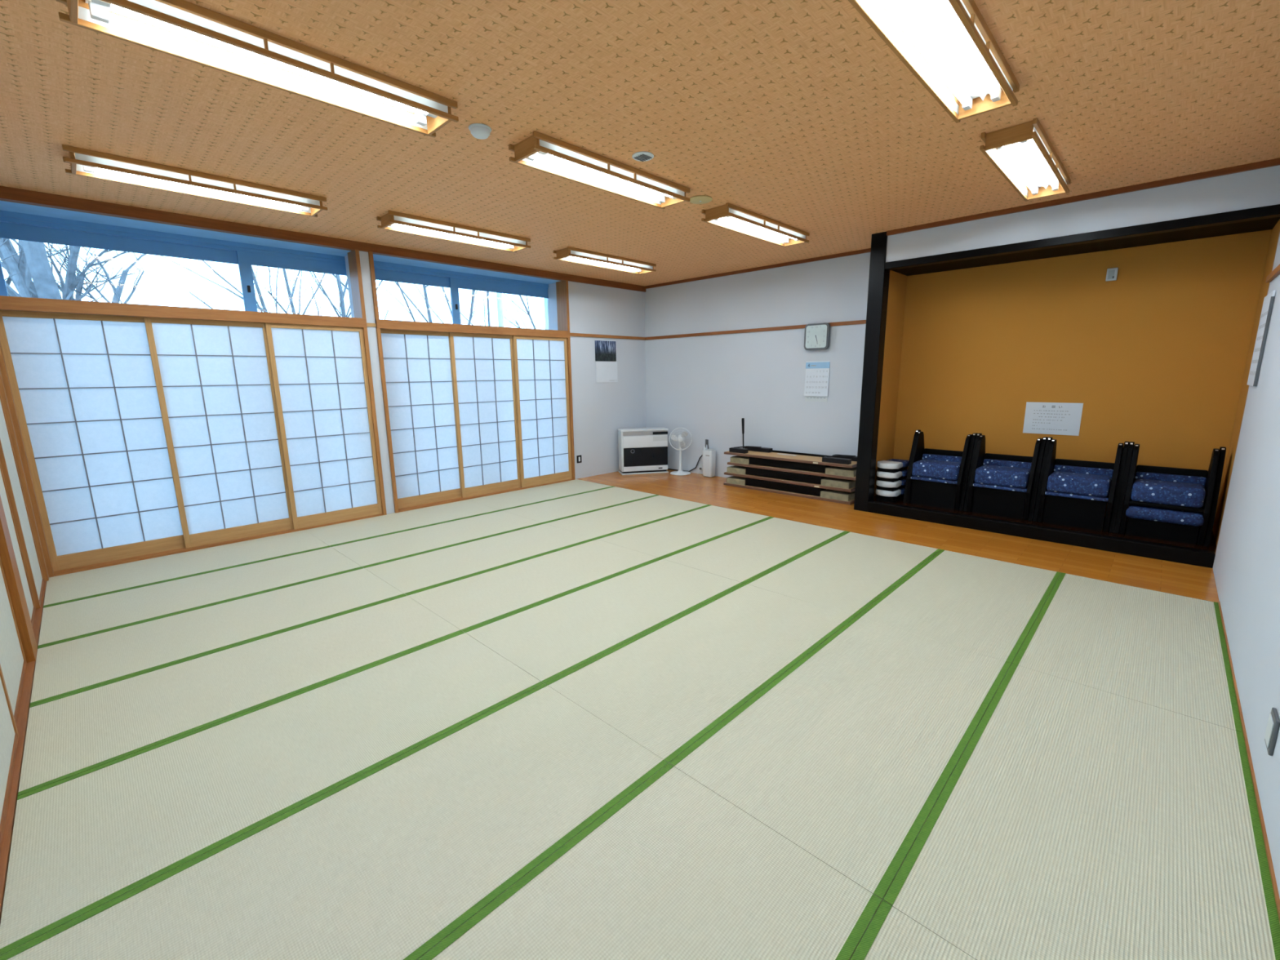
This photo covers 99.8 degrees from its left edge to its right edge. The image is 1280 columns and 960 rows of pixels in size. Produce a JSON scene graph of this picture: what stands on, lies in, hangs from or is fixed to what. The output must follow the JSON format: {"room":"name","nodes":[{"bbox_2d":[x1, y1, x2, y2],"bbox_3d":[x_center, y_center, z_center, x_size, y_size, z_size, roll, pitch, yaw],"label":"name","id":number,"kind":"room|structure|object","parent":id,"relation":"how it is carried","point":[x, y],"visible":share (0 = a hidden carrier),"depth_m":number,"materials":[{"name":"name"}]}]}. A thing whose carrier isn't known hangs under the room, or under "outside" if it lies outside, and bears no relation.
{"room":"japanese tatami room","nodes":[
{"label":"japanese tatami room","id":0,"kind":"room"},
{"bbox_2d":[0,200,559,284],"bbox_3d":[-3.299,-2.795,6.578,0.660,0.187,6.300,10,15,43],"label":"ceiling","id":1,"kind":"structure","parent":0,"point":[4,206],"depth_m":5.50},
{"bbox_2d":[344,250,395,514],"bbox_3d":[-3.310,-1.129,6.620,0.440,3.100,0.110,10,15,43],"label":"window column","id":2,"kind":"structure","parent":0,"point":[364,258],"depth_m":6.46,"materials":[{"name":"paint"}]},
{"bbox_2d":[0,295,367,327],"bbox_3d":[-4.233,-1.624,5.310,0.165,0.105,2.875,10,15,43],"label":"wooden beam","id":3,"kind":"structure","parent":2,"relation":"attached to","point":[6,303],"depth_m":5.00,"materials":[{"name":"wood"}]},
{"bbox_2d":[543,284,551,329],"bbox_3d":[-1.328,-1.669,9.041,0.160,3.187,0.420,10,15,43],"label":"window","id":4,"kind":"structure","parent":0,"point":[547,301],"depth_m":8.69,"materials":[{"name":"glass"}]},
{"bbox_2d":[373,260,548,324],"bbox_3d":[-2.350,-1.412,8.015,0.120,3.100,3.060,10,15,43],"label":"window frame","id":5,"kind":"structure","parent":4,"relation":"in","point":[384,271],"depth_m":7.52,"materials":[{"name":"metal"}]},
{"bbox_2d":[549,280,646,479],"bbox_3d":[-0.657,-1.727,9.297,0.440,3.187,1.730,10,15,43],"label":"wall","id":6,"kind":"structure","parent":0,"point":[600,409],"depth_m":9.05,"materials":[{"name":"paint"}]},
{"bbox_2d":[595,339,617,382],"bbox_3d":[-0.560,-1.986,9.019,0.007,0.690,0.490,10,15,43],"label":"calendar","id":7,"kind":"object","parent":6,"relation":"attached to","point":[605,350],"visible":1,"depth_m":9.01,"materials":[{"name":"white paper"}]},
{"bbox_2d":[595,340,616,361],"bbox_3d":[-0.571,-2.147,8.982,0.003,0.330,0.470,10,15,43],"label":"picture","id":8,"kind":"object","parent":7,"relation":"attached to","point":[605,350],"depth_m":8.98},
{"bbox_2d":[0,0,1279,286],"bbox_3d":[0.225,-2.439,4.235,7.580,0.120,8.400,10,15,43],"label":"ceiling","id":9,"kind":"structure","parent":0,"point":[798,114],"depth_m":3.21,"materials":[{"name":"tile"}]},
{"bbox_2d":[62,144,327,217],"bbox_3d":[-3.329,-2.270,4.173,0.300,0.100,1.560,10,15,43],"label":"ceiling lamp","id":10,"kind":"object","parent":9,"relation":"attached to","point":[85,162],"visible":1,"depth_m":4.04,"materials":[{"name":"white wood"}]},
{"bbox_2d":[55,0,458,137],"bbox_3d":[-1.677,-1.985,2.599,0.300,0.100,1.560,10,15,43],"label":"ceiling lamp","id":11,"kind":"object","parent":9,"relation":"attached to","point":[184,29],"visible":1,"depth_m":2.49,"materials":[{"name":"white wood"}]},
{"bbox_2d":[0,186,645,577],"bbox_3d":[-2.610,-1.283,7.141,0.255,3.187,7.610,10,15,43],"label":"window frame","id":12,"kind":"structure","parent":9,"relation":"attached to","point":[6,193],"depth_m":6.27,"materials":[{"name":"wood"}]},
{"bbox_2d":[376,210,530,252],"bbox_3d":[-1.883,-2.572,5.636,0.300,0.100,1.560,10,15,43],"label":"ceiling lamp","id":13,"kind":"object","parent":9,"relation":"attached to","point":[393,220],"visible":1,"depth_m":5.51,"materials":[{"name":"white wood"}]},
{"bbox_2d":[508,130,689,208],"bbox_3d":[-0.230,-2.287,4.062,0.300,0.100,1.560,10,15,43],"label":"ceiling lamp","id":14,"kind":"object","parent":9,"relation":"attached to","point":[541,152],"visible":1,"depth_m":3.93,"materials":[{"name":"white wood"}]},
{"bbox_2d":[553,246,656,274],"bbox_3d":[-0.422,-2.878,7.114,0.300,0.100,1.560,10,15,43],"label":"ceiling lamp","id":15,"kind":"object","parent":9,"relation":"attached to","point":[573,255],"visible":1,"depth_m":7.00,"materials":[{"name":"plastic"}]},
{"bbox_2d":[701,202,809,247],"bbox_3d":[1.230,-2.593,5.540,0.300,0.100,1.560,10,15,43],"label":"ceiling lamp","id":16,"kind":"object","parent":9,"relation":"attached to","point":[729,216],"visible":1,"depth_m":5.42,"materials":[{"name":"plastic"}]},
{"bbox_2d":[848,0,1019,123],"bbox_3d":[1.415,-2.004,2.495,0.300,0.100,1.560,10,15,43],"label":"ceiling lamp","id":17,"kind":"object","parent":9,"relation":"attached to","point":[948,46],"visible":1,"depth_m":2.51,"materials":[{"name":"plastic"}]},
{"bbox_2d":[979,117,1071,201],"bbox_3d":[2.875,-2.309,3.973,0.300,0.100,1.560,10,15,43],"label":"ceiling lamp","id":18,"kind":"object","parent":9,"relation":"attached to","point":[1023,153],"visible":1,"depth_m":3.84,"materials":[{"name":"plastic"}]},
{"bbox_2d":[644,252,870,477],"bbox_3d":[1.657,-1.573,8.356,4.210,3.187,0.120,10,15,43],"label":"wall","id":19,"kind":"structure","parent":0,"point":[704,386],"depth_m":8.13,"materials":[{"name":"paint"}]},
{"bbox_2d":[644,320,866,340],"bbox_3d":[1.606,-2.256,8.164,4.188,0.047,0.022,10,15,43],"label":"trim","id":20,"kind":"structure","parent":19,"relation":"attached to","point":[859,322],"depth_m":8.09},
{"bbox_2d":[644,248,871,288],"bbox_3d":[1.596,-3.104,7.994,4.180,0.042,0.030,10,15,43],"label":"trim","id":21,"kind":"structure","parent":19,"relation":"attached to","point":[868,250],"depth_m":7.76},
{"bbox_2d":[804,360,830,401],"bbox_3d":[2.457,-1.370,7.502,0.350,0.555,0.021,10,15,43],"label":"calendar","id":22,"kind":"object","parent":19,"relation":"attached to","point":[817,372],"visible":1,"depth_m":7.50,"materials":[{"name":"white paper"}]},
{"bbox_2d":[804,322,831,350],"bbox_3d":[2.417,-1.958,7.368,0.350,0.350,0.058,10,15,43],"label":"wall clock","id":23,"kind":"object","parent":19,"relation":"attached to","point":[816,335],"visible":1,"depth_m":7.34,"materials":[{"name":"grey plastic"}]},
{"bbox_2d":[387,512,1210,568],"bbox_3d":[-0.010,0.814,5.140,8.350,0.170,8.400,10,15,43],"label":"floor","id":24,"kind":"structure","parent":0,"point":[874,513],"depth_m":5.39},
{"bbox_2d":[0,580,46,924],"bbox_3d":[-2.566,1.315,2.183,7.250,0.036,0.058,10,15,43],"label":"door track","id":25,"kind":"object","parent":24,"relation":"on","point":[24,710],"visible":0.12,"depth_m":2.45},
{"bbox_2d":[0,664,18,855],"bbox_3d":[-2.635,0.170,2.012,1.000,2.280,0.025,10,15,43],"label":"door","id":26,"kind":"structure","parent":25,"relation":"on","point":[9,735],"depth_m":2.35,"materials":[{"name":"paper"}]},
{"bbox_2d":[0,557,26,724],"bbox_3d":[-3.364,0.048,2.686,1.000,2.280,0.025,10,15,43],"label":"door","id":27,"kind":"structure","parent":25,"relation":"on","point":[13,663],"depth_m":2.95,"materials":[{"name":"paper"}]},
{"bbox_2d":[0,462,35,626],"bbox_3d":[-4.219,-0.100,3.500,0.880,2.280,0.025,10,15,43],"label":"door","id":28,"kind":"structure","parent":25,"relation":"on","point":[3,491],"depth_m":3.81,"materials":[{"name":"paper"}]},
{"bbox_2d":[0,495,37,662],"bbox_3d":[-3.806,-0.471,3.041,0.250,3.187,0.060,10,15,43],"label":"door frame","id":29,"kind":"structure","parent":25,"relation":"on","point":[7,556],"depth_m":3.22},
{"bbox_2d":[0,394,44,608],"bbox_3d":[-4.810,-0.208,4.095,0.810,2.280,0.025,10,15,43],"label":"door","id":30,"kind":"structure","parent":25,"relation":"on","point":[7,458],"depth_m":4.12,"materials":[{"name":"paper"}]},
{"bbox_2d":[0,368,48,581],"bbox_3d":[-5.149,-0.705,4.328,0.120,3.187,0.072,10,15,43],"label":"trim","id":31,"kind":"structure","parent":25,"relation":"on","point":[2,392],"depth_m":4.45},
{"bbox_2d":[43,529,328,606],"bbox_3d":[-4.156,0.773,5.090,0.908,0.030,1.973,10,15,43],"label":"mat","id":32,"kind":"object","parent":24,"relation":"on","point":[61,588],"visible":0.94,"depth_m":4.93,"materials":[{"name":"beige wicker"}]},
{"bbox_2d":[37,546,362,647],"bbox_3d":[-3.503,0.886,4.467,0.908,0.030,1.973,10,15,43],"label":"mat","id":33,"kind":"object","parent":24,"relation":"on","point":[70,620],"visible":0.98,"depth_m":4.29,"materials":[{"name":"beige wicker"}]},
{"bbox_2d":[30,567,405,705],"bbox_3d":[-2.849,0.999,3.844,0.908,0.030,1.973,10,15,43],"label":"mat","id":34,"kind":"object","parent":24,"relation":"on","point":[63,668],"visible":0.98,"depth_m":3.64,"materials":[{"name":"beige wicker"}]},
{"bbox_2d":[53,513,382,576],"bbox_3d":[-4.210,0.630,5.753,0.150,0.040,2.875,10,15,43],"label":"track","id":35,"kind":"object","parent":24,"relation":"on","point":[65,571],"visible":0.36,"depth_m":5.32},
{"bbox_2d":[0,310,185,571],"bbox_3d":[-4.891,-0.351,4.912,0.030,2.225,0.960,10,15,43],"label":"screen","id":36,"kind":"object","parent":35,"relation":"on","point":[83,387],"visible":0.94,"depth_m":4.86,"materials":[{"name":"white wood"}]},
{"bbox_2d":[143,317,293,548],"bbox_3d":[-4.229,-0.479,5.525,0.030,2.225,0.960,10,15,43],"label":"screen","id":37,"kind":"object","parent":35,"relation":"on","point":[214,379],"visible":1,"depth_m":5.49,"materials":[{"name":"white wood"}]},
{"bbox_2d":[264,323,382,529],"bbox_3d":[-3.550,-0.610,6.155,0.030,2.225,0.960,10,15,43],"label":"screen","id":38,"kind":"object","parent":35,"relation":"on","point":[319,373],"visible":1,"depth_m":6.12,"materials":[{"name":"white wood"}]},
{"bbox_2d":[17,595,462,795],"bbox_3d":[-2.195,1.112,3.222,0.908,0.030,1.973,10,15,43],"label":"mat","id":39,"kind":"object","parent":24,"relation":"on","point":[74,733],"visible":0.98,"depth_m":2.98,"materials":[{"name":"beige wicker"}]},
{"bbox_2d":[0,631,543,955],"bbox_3d":[-1.541,1.225,2.599,0.908,0.030,1.973,10,15,43],"label":"mat","id":40,"kind":"object","parent":24,"relation":"on","point":[82,842],"visible":0.98,"depth_m":2.30,"materials":[{"name":"beige wicker"}]},
{"bbox_2d":[0,683,668,959],"bbox_3d":[-0.887,1.337,1.976,0.908,0.030,1.973,10,15,43],"label":"mat","id":41,"kind":"object","parent":24,"relation":"on","point":[388,862],"visible":0.98,"depth_m":1.92,"materials":[{"name":"beige wicker"}]},
{"bbox_2d":[304,499,498,546],"bbox_3d":[-2.783,0.486,6.480,0.908,0.030,1.973,10,15,43],"label":"mat","id":42,"kind":"object","parent":24,"relation":"on","point":[357,530],"visible":0.94,"depth_m":6.35,"materials":[{"name":"beige wicker"}]},
{"bbox_2d":[330,510,542,567],"bbox_3d":[-2.129,0.599,5.857,0.908,0.030,1.973,10,15,43],"label":"mat","id":43,"kind":"object","parent":24,"relation":"on","point":[367,552],"visible":0.96,"depth_m":5.72,"materials":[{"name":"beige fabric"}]},
{"bbox_2d":[363,523,595,594],"bbox_3d":[-1.475,0.712,5.234,0.908,0.030,1.973,10,15,43],"label":"mat","id":44,"kind":"object","parent":24,"relation":"on","point":[420,571],"visible":0.97,"depth_m":5.08,"materials":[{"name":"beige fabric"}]},
{"bbox_2d":[392,478,573,513],"bbox_3d":[-2.127,0.194,7.861,0.150,0.040,2.895,10,15,43],"label":"track","id":45,"kind":"object","parent":24,"relation":"on","point":[434,504],"visible":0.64,"depth_m":7.47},
{"bbox_2d":[380,328,461,508],"bbox_3d":[-2.815,-0.786,7.012,0.030,2.225,0.960,10,15,43],"label":"screen","id":46,"kind":"object","parent":45,"relation":"on","point":[418,371],"visible":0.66,"depth_m":7.00,"materials":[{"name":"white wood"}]},
{"bbox_2d":[448,332,520,497],"bbox_3d":[-2.153,-0.913,7.625,0.030,2.225,0.960,10,15,43],"label":"screen","id":47,"kind":"object","parent":45,"relation":"on","point":[482,365],"visible":1,"depth_m":7.60,"materials":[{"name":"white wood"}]},
{"bbox_2d":[512,335,572,488],"bbox_3d":[-1.467,-1.046,8.263,0.030,2.225,0.960,10,15,43],"label":"screen","id":48,"kind":"object","parent":45,"relation":"on","point":[540,363],"visible":1,"depth_m":8.24,"materials":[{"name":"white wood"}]},
{"bbox_2d":[405,538,660,631],"bbox_3d":[-0.822,0.824,4.611,0.908,0.030,1.973,10,15,43],"label":"mat","id":49,"kind":"object","parent":24,"relation":"on","point":[467,602],"visible":0.97,"depth_m":4.44,"materials":[{"name":"beige wicker"}]},
{"bbox_2d":[466,479,613,510],"bbox_3d":[-1.409,0.199,7.870,0.908,0.030,1.973,10,15,43],"label":"mat","id":50,"kind":"object","parent":24,"relation":"on","point":[501,501],"visible":0.95,"depth_m":7.76,"materials":[{"name":"beige wicker"}]},
{"bbox_2d":[502,486,657,523],"bbox_3d":[-0.755,0.311,7.247,0.908,0.030,1.973,10,15,43],"label":"mat","id":51,"kind":"object","parent":24,"relation":"on","point":[546,511],"visible":0.96,"depth_m":7.14,"materials":[{"name":"beige wicker"}]},
{"bbox_2d":[463,558,744,683],"bbox_3d":[-0.168,0.937,3.989,0.908,0.030,1.973,10,15,43],"label":"mat","id":52,"kind":"object","parent":24,"relation":"on","point":[548,639],"visible":0.97,"depth_m":3.79,"materials":[{"name":"beige wicker"}]},
{"bbox_2d":[544,494,710,538],"bbox_3d":[-0.102,0.424,6.624,0.908,0.030,1.973,10,15,43],"label":"mat","id":53,"kind":"object","parent":24,"relation":"on","point":[604,522],"visible":0.97,"depth_m":6.50,"materials":[{"name":"beige wicker"}]},
{"bbox_2d":[417,763,881,959],"bbox_3d":[-0.234,1.450,1.353,0.908,0.030,1.973,10,15,43],"label":"mat","id":54,"kind":"object","parent":24,"relation":"on","point":[673,870],"visible":0.98,"depth_m":1.75,"materials":[{"name":"beige wicker"}]},
{"bbox_2d":[596,505,771,558],"bbox_3d":[0.552,0.537,6.001,0.908,0.030,1.973,10,15,43],"label":"mat","id":55,"kind":"object","parent":24,"relation":"on","point":[664,537],"visible":0.97,"depth_m":5.87,"materials":[{"name":"beige wicker"}]},
{"bbox_2d":[544,583,855,763],"bbox_3d":[0.486,1.050,3.366,0.908,0.030,1.973,10,15,43],"label":"mat","id":56,"kind":"object","parent":24,"relation":"on","point":[664,688],"visible":0.97,"depth_m":3.14,"materials":[{"name":"beige wicker"}]},
{"bbox_2d":[661,516,847,582],"bbox_3d":[1.206,0.650,5.378,0.908,0.030,1.973,10,15,43],"label":"mat","id":57,"kind":"object","parent":24,"relation":"on","point":[744,554],"visible":0.96,"depth_m":5.23,"materials":[{"name":"beige wicker"}]},
{"bbox_2d":[669,616,1011,901],"bbox_3d":[1.140,1.163,2.743,0.908,0.030,1.973,10,15,43],"label":"mat","id":58,"kind":"object","parent":24,"relation":"on","point":[846,755],"visible":0.97,"depth_m":2.46,"materials":[{"name":"beige wicker"}]},
{"bbox_2d":[744,531,941,616],"bbox_3d":[1.860,0.763,4.755,0.908,0.030,1.973,10,15,43],"label":"mat","id":59,"kind":"object","parent":24,"relation":"on","point":[849,572],"visible":0.97,"depth_m":4.59,"materials":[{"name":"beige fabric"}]},
{"bbox_2d":[850,900,975,959],"bbox_3d":[0.420,1.563,0.730,0.908,0.030,1.973,10,15,43],"label":"mat","id":60,"kind":"object","parent":24,"relation":"on","point":[891,934],"visible":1,"depth_m":1.60,"materials":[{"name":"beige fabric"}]},
{"bbox_2d":[856,549,1061,663],"bbox_3d":[2.514,0.875,4.133,0.908,0.030,1.973,10,15,43],"label":"mat","id":61,"kind":"object","parent":24,"relation":"on","point":[983,606],"visible":0.96,"depth_m":3.94,"materials":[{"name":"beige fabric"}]},
{"bbox_2d":[883,663,1279,959],"bbox_3d":[1.794,1.276,2.120,0.908,0.030,1.973,10,15,43],"label":"mat","id":62,"kind":"object","parent":24,"relation":"on","point":[1075,821],"visible":0.98,"depth_m":1.94,"materials":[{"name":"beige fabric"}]},
{"bbox_2d":[1012,572,1242,732],"bbox_3d":[3.167,0.988,3.510,0.908,0.030,1.973,10,15,43],"label":"mat","id":63,"kind":"object","parent":24,"relation":"on","point":[1165,651],"visible":0.97,"depth_m":3.29,"materials":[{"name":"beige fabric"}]},
{"bbox_2d":[873,270,907,496],"bbox_3d":[3.066,-1.272,6.713,0.040,3.187,0.800,10,15,43],"label":"wall","id":64,"kind":"structure","parent":0,"point":[897,282],"depth_m":6.74,"materials":[{"name":"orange paint"}]},
{"bbox_2d":[577,469,1218,602],"bbox_3d":[2.152,0.327,6.978,7.280,0.030,1.685,10,15,43],"label":"boards","id":65,"kind":"object","parent":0,"point":[1197,582],"visible":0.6,"depth_m":5.55,"materials":[{"name":"brown wood"}]},
{"bbox_2d":[617,426,668,475],"bbox_3d":[0.053,-0.507,9.335,0.825,0.760,0.340,-3,11,-12],"label":"heater","id":66,"kind":"object","parent":65,"relation":"on","point":[642,451],"visible":1,"depth_m":9.19,"materials":[{"name":"white metal"}]},
{"bbox_2d":[669,427,692,475],"bbox_3d":[0.686,-0.496,9.154,0.356,0.793,0.356,-7,13,-30],"label":"desk fan","id":67,"kind":"object","parent":65,"relation":"on","point":[680,437],"visible":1,"depth_m":9.09,"materials":[{"name":"white plastic"}]},
{"bbox_2d":[702,439,715,477],"bbox_3d":[1.136,-0.358,8.878,0.153,0.615,0.216,-10,15,-41],"label":"humidifier","id":68,"kind":"object","parent":65,"relation":"on","point":[708,455],"visible":1,"depth_m":8.84,"materials":[{"name":"white plastic"}]},
{"bbox_2d":[723,475,854,505],"bbox_3d":[2.143,0.092,7.722,1.970,0.148,0.460,10,15,43],"label":"table","id":69,"kind":"object","parent":65,"relation":"on","point":[820,494],"visible":0.77,"depth_m":7.46,"materials":[{"name":"brown wood"}]},
{"bbox_2d":[724,465,855,492],"bbox_3d":[2.147,-0.067,7.712,1.970,0.148,0.462,10,15,43],"label":"table","id":70,"kind":"object","parent":69,"relation":"on","point":[819,482],"visible":0.7,"depth_m":7.45,"materials":[{"name":"brown wood"}]},
{"bbox_2d":[727,455,856,480],"bbox_3d":[2.189,-0.219,7.663,1.970,0.148,0.460,10,15,43],"label":"table","id":71,"kind":"object","parent":70,"relation":"on","point":[849,473],"visible":0.57,"depth_m":7.42,"materials":[{"name":"brown wood"}]},
{"bbox_2d":[724,417,857,468],"bbox_3d":[2.134,-0.561,7.609,1.970,0.525,0.462,10,15,43],"label":"table","id":72,"kind":"object","parent":71,"relation":"on","point":[838,460],"visible":0.91,"depth_m":7.60,"materials":[{"name":"brown wood"}]},
{"bbox_2d":[872,495,1216,553],"bbox_3d":[4.153,0.400,5.935,3.000,0.055,0.870,10,15,43],"label":"floor","id":73,"kind":"structure","parent":0,"point":[1212,547],"depth_m":5.36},
{"bbox_2d":[902,429,977,511],"bbox_3d":[3.544,-0.139,6.361,0.640,0.855,0.500,10,15,43],"label":"armchair","id":74,"kind":"object","parent":73,"relation":"on","point":[935,477],"visible":0.94,"depth_m":6.26,"materials":[{"name":"black paint"}]},
{"bbox_2d":[911,458,960,480],"bbox_3d":[3.487,-0.122,6.307,0.475,0.175,0.340,10,15,43],"label":"seat cushion","id":75,"kind":"object","parent":74,"relation":"on","point":[925,469],"depth_m":6.21,"materials":[{"name":"blue fabric"}]},
{"bbox_2d":[963,433,1047,520],"bbox_3d":[4.008,-0.059,5.919,0.640,0.855,0.500,10,15,43],"label":"armchair","id":76,"kind":"object","parent":73,"relation":"on","point":[1006,486],"visible":0.94,"depth_m":5.82,"materials":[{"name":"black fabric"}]},
{"bbox_2d":[974,464,1030,488],"bbox_3d":[3.950,-0.042,5.866,0.475,0.175,0.340,10,15,43],"label":"seat cushion","id":77,"kind":"object","parent":76,"relation":"on","point":[989,476],"depth_m":5.78,"materials":[{"name":"blue fabric"}]},
{"bbox_2d":[982,458,1031,468],"bbox_3d":[4.092,-0.165,5.988,0.480,0.095,0.055,10,15,43],"label":"cushion","id":78,"kind":"object","parent":76,"relation":"on","point":[1017,463],"depth_m":5.97,"materials":[{"name":"blue fabric"}]},
{"bbox_2d":[1032,436,1129,533],"bbox_3d":[4.471,0.021,5.478,0.640,0.855,0.500,10,15,43],"label":"armchair","id":79,"kind":"object","parent":73,"relation":"on","point":[1073,493],"visible":0.98,"depth_m":5.38,"materials":[{"name":"blue fabric"}]},
{"bbox_2d":[1046,471,1111,497],"bbox_3d":[4.414,0.038,5.424,0.475,0.175,0.340,10,15,43],"label":"seat cushion","id":80,"kind":"object","parent":79,"relation":"on","point":[1061,483],"depth_m":5.34,"materials":[{"name":"blue fabric"}]},
{"bbox_2d":[1053,464,1113,477],"bbox_3d":[4.555,-0.085,5.547,0.480,0.095,0.055,10,15,43],"label":"cushion","id":81,"kind":"object","parent":79,"relation":"on","point":[1080,468],"depth_m":5.52,"materials":[{"name":"blue fabric"}]},
{"bbox_2d":[1113,441,1226,546],"bbox_3d":[4.931,0.101,5.040,0.640,0.855,0.500,10,15,43],"label":"armchair","id":82,"kind":"object","parent":73,"relation":"on","point":[1190,490],"visible":0.98,"depth_m":4.94,"materials":[{"name":"fabric"}]},
{"bbox_2d":[1125,504,1204,526],"bbox_3d":[4.930,0.297,5.074,0.524,0.115,0.520,10,15,43],"label":"floor cushion","id":83,"kind":"object","parent":82,"relation":"on","point":[1139,512],"visible":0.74,"depth_m":4.89,"materials":[{"name":"blue fabric"}]},
{"bbox_2d":[1130,478,1205,507],"bbox_3d":[4.874,0.117,4.986,0.475,0.175,0.340,10,15,43],"label":"seat cushion","id":84,"kind":"object","parent":82,"relation":"on","point":[1155,492],"depth_m":4.91,"materials":[{"name":"blue fabric"}]},
{"bbox_2d":[1134,471,1206,487],"bbox_3d":[5.015,-0.005,5.109,0.480,0.095,0.055,10,15,43],"label":"cushion","id":85,"kind":"object","parent":82,"relation":"on","point":[1180,477],"depth_m":5.07,"materials":[{"name":"blue fabric"}]},
{"bbox_2d":[893,229,1272,531],"bbox_3d":[4.457,-1.151,6.003,3.200,3.187,0.100,10,15,43],"label":"wall","id":86,"kind":"structure","parent":0,"point":[1154,356],"depth_m":5.63,"materials":[{"name":"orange paint"}]},
{"bbox_2d":[1022,401,1083,435],"bbox_3d":[4.539,-0.677,5.941,0.500,0.348,0.003,10,15,43],"label":"paper notice","id":87,"kind":"object","parent":86,"relation":"attached to","point":[1044,418],"visible":1,"depth_m":5.93,"materials":[{"name":"grey"}]},
{"bbox_2d":[885,164,1279,262],"bbox_3d":[3.814,-2.410,5.027,2.900,0.327,0.100,10,15,43],"label":"wall","id":88,"kind":"structure","parent":0,"point":[1258,188],"depth_m":4.73,"materials":[{"name":"paint"}]},
{"bbox_2d":[853,231,889,511],"bbox_3d":[2.740,-1.199,6.361,0.170,3.187,0.170,10,15,43],"label":"pillar","id":89,"kind":"structure","parent":88,"relation":"attached to","point":[878,278],"depth_m":6.29,"materials":[{"name":"black wood"}]},
{"bbox_2d":[884,204,1279,270],"bbox_3d":[3.810,-2.215,5.058,2.900,0.072,0.120,10,15,43],"label":"lintel","id":90,"kind":"object","parent":88,"relation":"attached to","point":[1273,211],"visible":1,"depth_m":4.75,"materials":[{"name":"black wood"}]},
{"bbox_2d":[886,157,1279,235],"bbox_3d":[3.767,-2.539,4.955,2.900,0.045,0.030,10,15,43],"label":"trim","id":91,"kind":"structure","parent":88,"relation":"attached to","point":[1272,162],"depth_m":4.69,"materials":[{"name":"wood"}]},
{"bbox_2d":[892,217,1279,275],"bbox_3d":[4.125,-2.323,5.413,3.000,0.040,0.850,10,15,43],"label":"beam","id":92,"kind":"structure","parent":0,"point":[1268,224],"depth_m":5.23,"materials":[{"name":"black paint"}]},
{"bbox_2d":[1213,219,1279,897],"bbox_3d":[2.716,-0.356,2.026,0.140,3.187,8.150,10,15,43],"label":"wall","id":93,"kind":"structure","parent":0,"point":[1246,565],"depth_m":3.06,"materials":[{"name":"paint"}]},
{"bbox_2d":[867,500,1215,568],"bbox_3d":[3.837,0.499,5.578,2.900,0.125,0.100,10,15,43],"label":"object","id":94,"kind":"structure","parent":93,"relation":"attached to","point":[1196,557],"depth_m":5.28,"materials":[{"name":"black wood"}]},
{"bbox_2d":[1217,600,1279,923],"bbox_3d":[2.121,1.311,1.804,0.018,0.012,5.925,10,15,43],"label":"baseboard","id":95,"kind":"structure","parent":93,"relation":"attached to","point":[1251,765],"depth_m":2.17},
{"bbox_2d":[1247,290,1275,386],"bbox_3d":[4.615,-1.038,4.014,0.016,0.660,0.532,10,15,43],"label":"wall calendar","id":96,"kind":"object","parent":93,"relation":"attached to","point":[1268,300],"visible":1,"depth_m":3.94,"materials":[{"name":"white paper"}]},
{"bbox_2d":[1264,707,1279,755],"bbox_3d":[2.415,0.961,2.062,0.016,0.145,0.120,10,15,43],"label":"wall outlet","id":97,"kind":"object","parent":93,"relation":"attached to","point":[1273,722],"visible":1,"depth_m":2.04,"materials":[{"name":"grey plastic"}]},
{"bbox_3d":[-5.668,-0.763,4.664,0.180,3.187,0.320,10,15,43],"label":"wall","id":98,"kind":"structure","parent":0,"visible":0},
{"bbox_2d":[0,210,346,311],"bbox_3d":[-4.482,-0.966,5.858,0.120,3.100,3.070,10,15,43],"label":"window","id":99,"kind":"structure","parent":98,"relation":"in","point":[13,225],"depth_m":5.35,"materials":[{"name":"metal"}]},
{"label":"outside","id":100,"kind":"structure","parent":0,"visible":0},
{"bbox_3d":[-20.866,-2.674,26.593,52.050,0.150,70.000,10,15,43],"label":"ground","id":101,"kind":"structure","parent":100,"visible":0},
{"bbox_2d":[0,238,128,300],"bbox_3d":[-10.881,-3.713,7.498,6.494,9.112,5.704,-9,14,-36],"label":"bare tree","id":102,"kind":"object","parent":101,"relation":"on","point":[70,282],"visible":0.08,"depth_m":8.57,"materials":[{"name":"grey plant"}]},
{"bbox_2d":[0,237,147,303],"bbox_3d":[-8.145,-4.983,7.325,6.413,11.527,5.096,6,13,32],"label":"bare tree","id":103,"kind":"object","parent":101,"relation":"on","point":[38,267],"visible":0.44,"depth_m":8.18,"materials":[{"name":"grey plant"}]},
{"bbox_2d":[168,258,350,317],"bbox_3d":[-6.891,-3.091,10.899,5.065,6.437,3.190,5,12,27],"label":"bare tree","id":104,"kind":"object","parent":101,"relation":"on","point":[255,282],"visible":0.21,"depth_m":10.92,"materials":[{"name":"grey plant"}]},
{"bbox_2d":[160,255,401,319],"bbox_3d":[-6.167,-3.896,11.602,4.480,7.728,5.174,1,11,10],"label":"bare tree","id":105,"kind":"object","parent":101,"relation":"on","point":[341,293],"visible":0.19,"depth_m":11.13,"materials":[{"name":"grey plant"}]},
{"bbox_2d":[377,280,489,325],"bbox_3d":[-4.573,-4.302,13.699,4.773,7.677,5.171,10,15,43],"label":"bare tree","id":106,"kind":"object","parent":101,"relation":"on","point":[473,294],"visible":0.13,"depth_m":13.08,"materials":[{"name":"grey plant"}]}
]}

